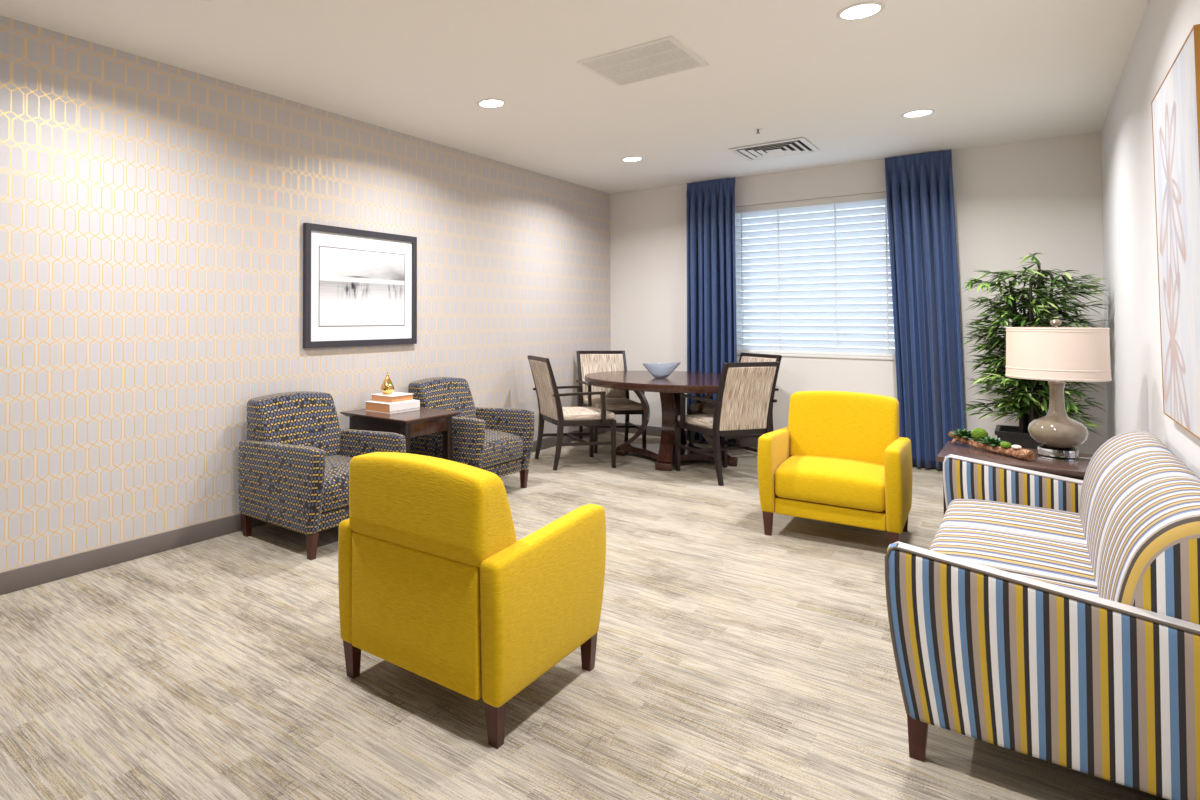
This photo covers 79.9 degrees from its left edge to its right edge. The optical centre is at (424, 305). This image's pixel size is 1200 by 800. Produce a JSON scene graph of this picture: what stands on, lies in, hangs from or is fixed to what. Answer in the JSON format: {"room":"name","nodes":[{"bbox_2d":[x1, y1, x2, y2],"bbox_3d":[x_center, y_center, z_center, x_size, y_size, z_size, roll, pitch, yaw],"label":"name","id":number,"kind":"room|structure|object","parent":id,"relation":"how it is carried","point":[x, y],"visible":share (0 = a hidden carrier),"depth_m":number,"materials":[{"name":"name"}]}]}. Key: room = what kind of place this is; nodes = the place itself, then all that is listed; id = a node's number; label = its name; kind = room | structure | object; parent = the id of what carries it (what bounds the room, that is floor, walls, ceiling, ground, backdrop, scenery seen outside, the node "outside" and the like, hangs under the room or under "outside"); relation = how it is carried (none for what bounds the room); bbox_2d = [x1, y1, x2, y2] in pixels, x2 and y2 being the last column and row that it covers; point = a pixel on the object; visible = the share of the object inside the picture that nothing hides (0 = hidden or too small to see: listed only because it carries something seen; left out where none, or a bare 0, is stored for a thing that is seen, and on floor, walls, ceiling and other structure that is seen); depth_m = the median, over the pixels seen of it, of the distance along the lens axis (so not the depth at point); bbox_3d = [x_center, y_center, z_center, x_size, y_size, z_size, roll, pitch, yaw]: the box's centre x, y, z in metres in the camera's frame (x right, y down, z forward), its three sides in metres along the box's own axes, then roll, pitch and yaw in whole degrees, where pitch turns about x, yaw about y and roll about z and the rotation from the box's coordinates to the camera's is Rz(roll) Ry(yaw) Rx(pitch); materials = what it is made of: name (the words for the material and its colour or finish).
{"room":"care facility","nodes":[
{"label":"care facility","id":0,"kind":"room"},
{"bbox_2d":[0,16,610,572],"bbox_3d":[-0.854,0.019,4.757,0.150,2.774,9.510,-1,-1,41],"label":"wall","id":1,"kind":"structure","parent":0,"point":[153,214],"depth_m":4.07,"materials":[{"name":"paper"}]},
{"bbox_2d":[0,428,610,594],"bbox_3d":[-0.827,1.352,4.642,0.012,0.105,9.110,-1,-1,41],"label":"baseboard","id":2,"kind":"structure","parent":1,"relation":"attached to","point":[25,577],"depth_m":3.73,"materials":[{"name":"grey"}]},
{"bbox_2d":[303,223,416,347],"bbox_3d":[-0.442,-0.126,5.089,0.030,0.850,1.120,-1,-1,41],"label":"framed picture","id":3,"kind":"object","parent":1,"relation":"attached to","point":[360,286],"visible":1,"depth_m":5.03,"materials":[{"name":"grey paper"}]},
{"bbox_2d":[319,246,403,325],"bbox_3d":[-0.442,-0.126,5.089,0.001,0.550,0.860,-1,-1,41],"label":"print","id":4,"kind":"object","parent":3,"relation":"attached to","point":[359,286],"depth_m":5.06},
{"bbox_2d":[0,0,1148,193],"bbox_3d":[0.750,-1.453,3.370,4.427,0.120,9.510,-1,-1,41],"label":"ceiling","id":5,"kind":"structure","parent":0,"point":[991,72],"depth_m":4.00,"materials":[{"name":"white paint"}]},
{"bbox_2d":[477,98,505,107],"bbox_3d":[0.452,-1.366,4.677,0.196,0.007,0.196,-1,-1,41],"label":"recessed light","id":6,"kind":"object","parent":5,"relation":"in","point":[485,103],"visible":1,"depth_m":4.68,"materials":[{"name":"white"}]},
{"bbox_2d":[621,156,642,161],"bbox_3d":[1.900,-1.336,6.321,0.196,0.007,0.196,-1,-1,41],"label":"recessed light","id":7,"kind":"object","parent":5,"relation":"in","point":[633,158],"visible":1,"depth_m":6.33,"materials":[{"name":"white"}]},
{"bbox_2d":[577,35,708,86],"bbox_3d":[1.247,-1.378,3.938,0.550,0.009,0.536,-1,-1,41],"label":"ceiling vent","id":8,"kind":"object","parent":5,"relation":"in","point":[665,56],"visible":1,"depth_m":3.92,"materials":[{"name":"white"}]},
{"bbox_2d":[686,177,736,443],"bbox_3d":[3.002,0.060,7.217,0.517,2.742,0.150,-1,-1,41],"label":"curtain","id":9,"kind":"object","parent":5,"relation":"hanging from","point":[710,210],"visible":0.74,"depth_m":7.21,"materials":[{"name":"blue fabric"}]},
{"bbox_2d":[728,138,819,160],"bbox_3d":[3.021,-1.337,5.960,0.580,0.016,0.580,-1,-1,41],"label":"ceiling vent","id":10,"kind":"object","parent":5,"relation":"in","point":[800,145],"visible":1,"depth_m":5.94,"materials":[{"name":"white metal"}]},
{"bbox_2d":[836,1,884,20],"bbox_3d":[2.065,-1.391,3.271,0.196,0.007,0.196,-1,-1,41],"label":"recessed light","id":11,"kind":"object","parent":5,"relation":"in","point":[862,10],"visible":1,"depth_m":3.26,"materials":[{"name":"white"}]},
{"bbox_2d":[901,109,934,117],"bbox_3d":[3.506,-1.362,4.907,0.196,0.007,0.196,-1,-1,41],"label":"recessed light","id":12,"kind":"object","parent":5,"relation":"in","point":[921,112],"visible":1,"depth_m":4.91,"materials":[{"name":"white"}]},
{"bbox_2d":[885,149,964,469],"bbox_3d":[4.365,0.038,6.029,0.551,2.742,0.129,-1,-1,41],"label":"curtain","id":13,"kind":"object","parent":5,"relation":"hanging from","point":[919,187],"visible":0.94,"depth_m":6.01,"materials":[{"name":"blue fabric"}]},
{"bbox_2d":[0,431,1168,799],"bbox_3d":[0.750,1.440,3.318,4.427,0.120,9.510,-1,-1,41],"label":"floor","id":14,"kind":"structure","parent":0,"point":[734,660],"depth_m":2.46,"materials":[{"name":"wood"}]},
{"bbox_2d":[238,391,405,559],"bbox_3d":[-0.626,0.978,4.219,0.752,0.838,0.726,-1,-1,41],"label":"armchair","id":15,"kind":"object","parent":14,"relation":"on","point":[295,457],"visible":0.84,"depth_m":4.08,"materials":[{"name":"fabric"}]},
{"bbox_2d":[340,407,460,460],"bbox_3d":[-0.166,1.078,4.838,0.630,0.660,0.570,-1,-1,41],"label":"side table","id":16,"kind":"object","parent":14,"relation":"on","point":[423,421],"visible":0.46,"depth_m":4.70,"materials":[{"name":"brown wood"}]},
{"bbox_2d":[365,400,419,413],"bbox_3d":[-0.229,0.717,4.940,0.250,0.066,0.310,-1,-1,41],"label":"book","id":17,"kind":"object","parent":16,"relation":"on","point":[373,406],"visible":0.85,"depth_m":4.84,"materials":[{"name":"white paper"}]},
{"bbox_2d":[371,392,412,402],"bbox_3d":[-0.230,0.660,4.948,0.210,0.048,0.230,-1,-1,41],"label":"book","id":18,"kind":"object","parent":17,"relation":"on","point":[395,397],"visible":0.97,"depth_m":4.88,"materials":[{"name":"white paper"}]},
{"bbox_2d":[381,372,393,394],"bbox_3d":[-0.264,0.558,4.941,0.096,0.155,0.096,-1,-1,41],"label":"ornament","id":19,"kind":"object","parent":18,"relation":"on","point":[387,387],"visible":1,"depth_m":4.91,"materials":[{"name":"gold metal"}]},
{"bbox_2d":[408,377,534,487],"bbox_3d":[0.342,0.998,5.325,0.752,0.838,0.726,-1,-1,41],"label":"armchair","id":20,"kind":"object","parent":14,"relation":"on","point":[498,441],"visible":0.67,"depth_m":5.27,"materials":[{"name":"fabric"}]},
{"bbox_2d":[338,452,605,748],"bbox_3d":[0.186,0.948,2.592,0.726,0.838,0.752,-1,-1,40],"label":"armchair","id":21,"kind":"object","parent":14,"relation":"on","point":[436,582],"visible":1,"depth_m":2.28,"materials":[{"name":"yellow fabric"}]},
{"bbox_2d":[527,355,615,469],"bbox_3d":[1.331,0.951,6.276,0.656,0.972,0.576,0,-1,-10],"label":"dining chair","id":22,"kind":"object","parent":14,"relation":"on","point":[551,410],"visible":1,"depth_m":6.08,"materials":[{"name":"beige fabric"}]},
{"bbox_2d":[576,351,645,452],"bbox_3d":[1.896,0.965,7.051,0.576,0.972,0.656,0,-1,-3],"label":"dining chair","id":23,"kind":"object","parent":14,"relation":"on","point":[618,402],"visible":0.77,"depth_m":7.24,"materials":[{"name":"brown wood"}]},
{"bbox_2d":[585,371,737,470],"bbox_3d":[2.318,1.055,6.442,1.604,0.765,1.604,-1,-1,28],"label":"dining table","id":24,"kind":"object","parent":14,"relation":"on","point":[670,388],"visible":0.68,"depth_m":6.21,"materials":[{"name":"brown wood"}]},
{"bbox_2d":[642,362,680,377],"bbox_3d":[2.177,0.595,6.355,0.337,0.150,0.339,-1,-1,41],"label":"glass bowl","id":25,"kind":"object","parent":24,"relation":"on","point":[657,370],"visible":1,"depth_m":6.27,"materials":[{"name":"white"}]},
{"bbox_2d":[675,362,779,485],"bbox_3d":[2.501,0.942,5.746,0.576,0.972,0.656,0,-1,-16],"label":"dining chair","id":26,"kind":"object","parent":14,"relation":"on","point":[744,401],"visible":0.99,"depth_m":5.51,"materials":[{"name":"beige fabric"}]},
{"bbox_2d":[688,352,781,445],"bbox_3d":[2.977,0.958,6.648,0.656,0.972,0.576,0,-1,-15],"label":"dining chair","id":27,"kind":"object","parent":14,"relation":"on","point":[744,357],"visible":0.28,"depth_m":6.68,"materials":[{"name":"brown wood"}]},
{"bbox_2d":[757,391,912,544],"bbox_3d":[2.523,0.978,4.236,0.726,0.838,0.752,-1,-1,39],"label":"armchair","id":28,"kind":"object","parent":14,"relation":"on","point":[841,457],"visible":1,"depth_m":4.16,"materials":[{"name":"yellow fabric"}]},
{"bbox_2d":[937,441,1092,513],"bbox_3d":[3.081,1.083,3.577,0.630,0.605,0.600,-1,-1,41],"label":"end table","id":29,"kind":"object","parent":14,"relation":"on","point":[1076,469],"visible":0.25,"depth_m":3.46,"materials":[{"name":"brown wood"}]},
{"bbox_2d":[948,428,1034,460],"bbox_3d":[3.035,0.725,3.709,0.149,0.112,0.556,0,-1,-1],"label":"arrangement","id":30,"kind":"object","parent":29,"relation":"on","point":[980,439],"visible":1,"depth_m":3.68,"materials":[{"name":"brown wood"}]},
{"bbox_2d":[1005,319,1111,460],"bbox_3d":[3.239,0.425,3.537,0.404,0.708,0.404,-1,-1,41],"label":"table lamp","id":31,"kind":"object","parent":29,"relation":"on","point":[1056,355],"visible":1,"depth_m":3.44,"materials":[{"name":"beige fabric"}]},
{"bbox_2d":[995,425,1040,448],"bbox_3d":[4.519,1.173,5.141,0.404,0.480,0.404,-1,-1,41],"label":"pot","id":32,"kind":"object","parent":14,"relation":"on","point":[1015,435],"depth_m":5.08,"materials":[{"name":"black"}]},
{"bbox_2d":[963,252,1109,448],"bbox_3d":[4.567,0.517,5.184,0.838,1.794,1.010,-1,-1,41],"label":"potted plant","id":33,"kind":"object","parent":14,"relation":"on","point":[1026,402],"visible":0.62,"depth_m":5.09,"materials":[{"name":"green plant"}]},
{"bbox_2d":[885,430,1199,799],"bbox_3d":[2.293,0.947,2.541,0.752,0.839,1.872,-1,-1,41],"label":"sofa","id":34,"kind":"object","parent":14,"relation":"on","point":[1052,618],"visible":1,"depth_m":1.92,"materials":[{"name":"fabric"}]},
{"bbox_2d":[929,525,1096,588],"bbox_3d":[2.232,1.009,2.594,0.532,0.207,0.576,-1,-1,41],"label":"seat cushion","id":35,"kind":"object","parent":34,"relation":"on","point":[1065,561],"depth_m":2.54,"materials":[{"name":"fabric"}]},
{"bbox_2d":[940,499,1086,544],"bbox_3d":[2.615,1.017,3.028,0.532,0.207,0.576,-1,-1,41],"label":"seat cushion","id":36,"kind":"object","parent":34,"relation":"on","point":[1045,518],"depth_m":3.00,"materials":[{"name":"fabric"}]},
{"bbox_2d":[1010,572,1098,596],"bbox_3d":[1.849,1.001,2.159,0.532,0.207,0.576,-1,-1,41],"label":"seat cushion","id":37,"kind":"object","parent":34,"relation":"on","point":[1090,590],"depth_m":2.25,"materials":[{"name":"fabric"}]},
{"bbox_2d":[1079,430,1173,540],"bbox_3d":[2.859,0.742,2.819,0.264,0.419,0.576,-1,-1,41],"label":"cushion","id":38,"kind":"object","parent":34,"relation":"on","point":[1120,446],"depth_m":2.78,"materials":[{"name":"fabric"}]},
{"bbox_2d":[1087,450,1199,584],"bbox_3d":[2.476,0.734,2.384,0.264,0.419,0.576,-1,-1,41],"label":"cushion","id":39,"kind":"object","parent":34,"relation":"on","point":[1137,470],"depth_m":2.34,"materials":[{"name":"fabric"}]},
{"bbox_2d":[1097,477,1199,624],"bbox_3d":[2.093,0.726,1.949,0.264,0.419,0.576,-1,-1,41],"label":"cushion","id":40,"kind":"object","parent":34,"relation":"on","point":[1150,558],"depth_m":1.79,"materials":[{"name":"fabric"}]},
{"bbox_2d":[610,131,1105,454],"bbox_3d":[3.811,0.057,6.818,4.127,2.774,0.250,-1,-1,41],"label":"wall","id":41,"kind":"structure","parent":0,"point":[1015,200],"depth_m":5.95,"materials":[{"name":"white paint"}]},
{"bbox_2d":[616,422,942,469],"bbox_3d":[3.724,1.389,6.696,4.103,0.105,0.012,-1,-1,41],"label":"baseboard","id":42,"kind":"structure","parent":41,"relation":"attached to","point":[650,430],"depth_m":7.68,"materials":[{"name":"grey"}]},
{"bbox_2d":[735,206,894,359],"bbox_3d":[3.809,-0.263,6.797,1.460,1.539,0.232,-1,-1,41],"label":"window","id":43,"kind":"structure","parent":41,"relation":"in","point":[738,353],"depth_m":6.80,"materials":[{"name":"white glass"}]},
{"bbox_2d":[735,192,894,356],"bbox_3d":[3.776,-0.278,6.760,1.440,1.507,0.083,-1,-1,41],"label":"window blind","id":44,"kind":"object","parent":43,"relation":"attached to","point":[871,200],"visible":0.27,"depth_m":6.73,"materials":[{"name":"white plastic"}]},
{"bbox_2d":[1101,0,1199,477],"bbox_3d":[2.355,-0.032,1.931,0.150,2.774,9.510,-1,-1,41],"label":"wall","id":45,"kind":"structure","parent":0,"point":[1134,394],"depth_m":3.61,"materials":[{"name":"white paint"}]},
{"bbox_2d":[1151,24,1199,439],"bbox_3d":[2.634,-0.202,2.401,0.027,1.255,0.980,-2,-2,41],"label":"canvas painting","id":46,"kind":"object","parent":45,"relation":"attached to","point":[1175,106],"visible":1,"depth_m":2.35,"materials":[{"name":"white fabric"}]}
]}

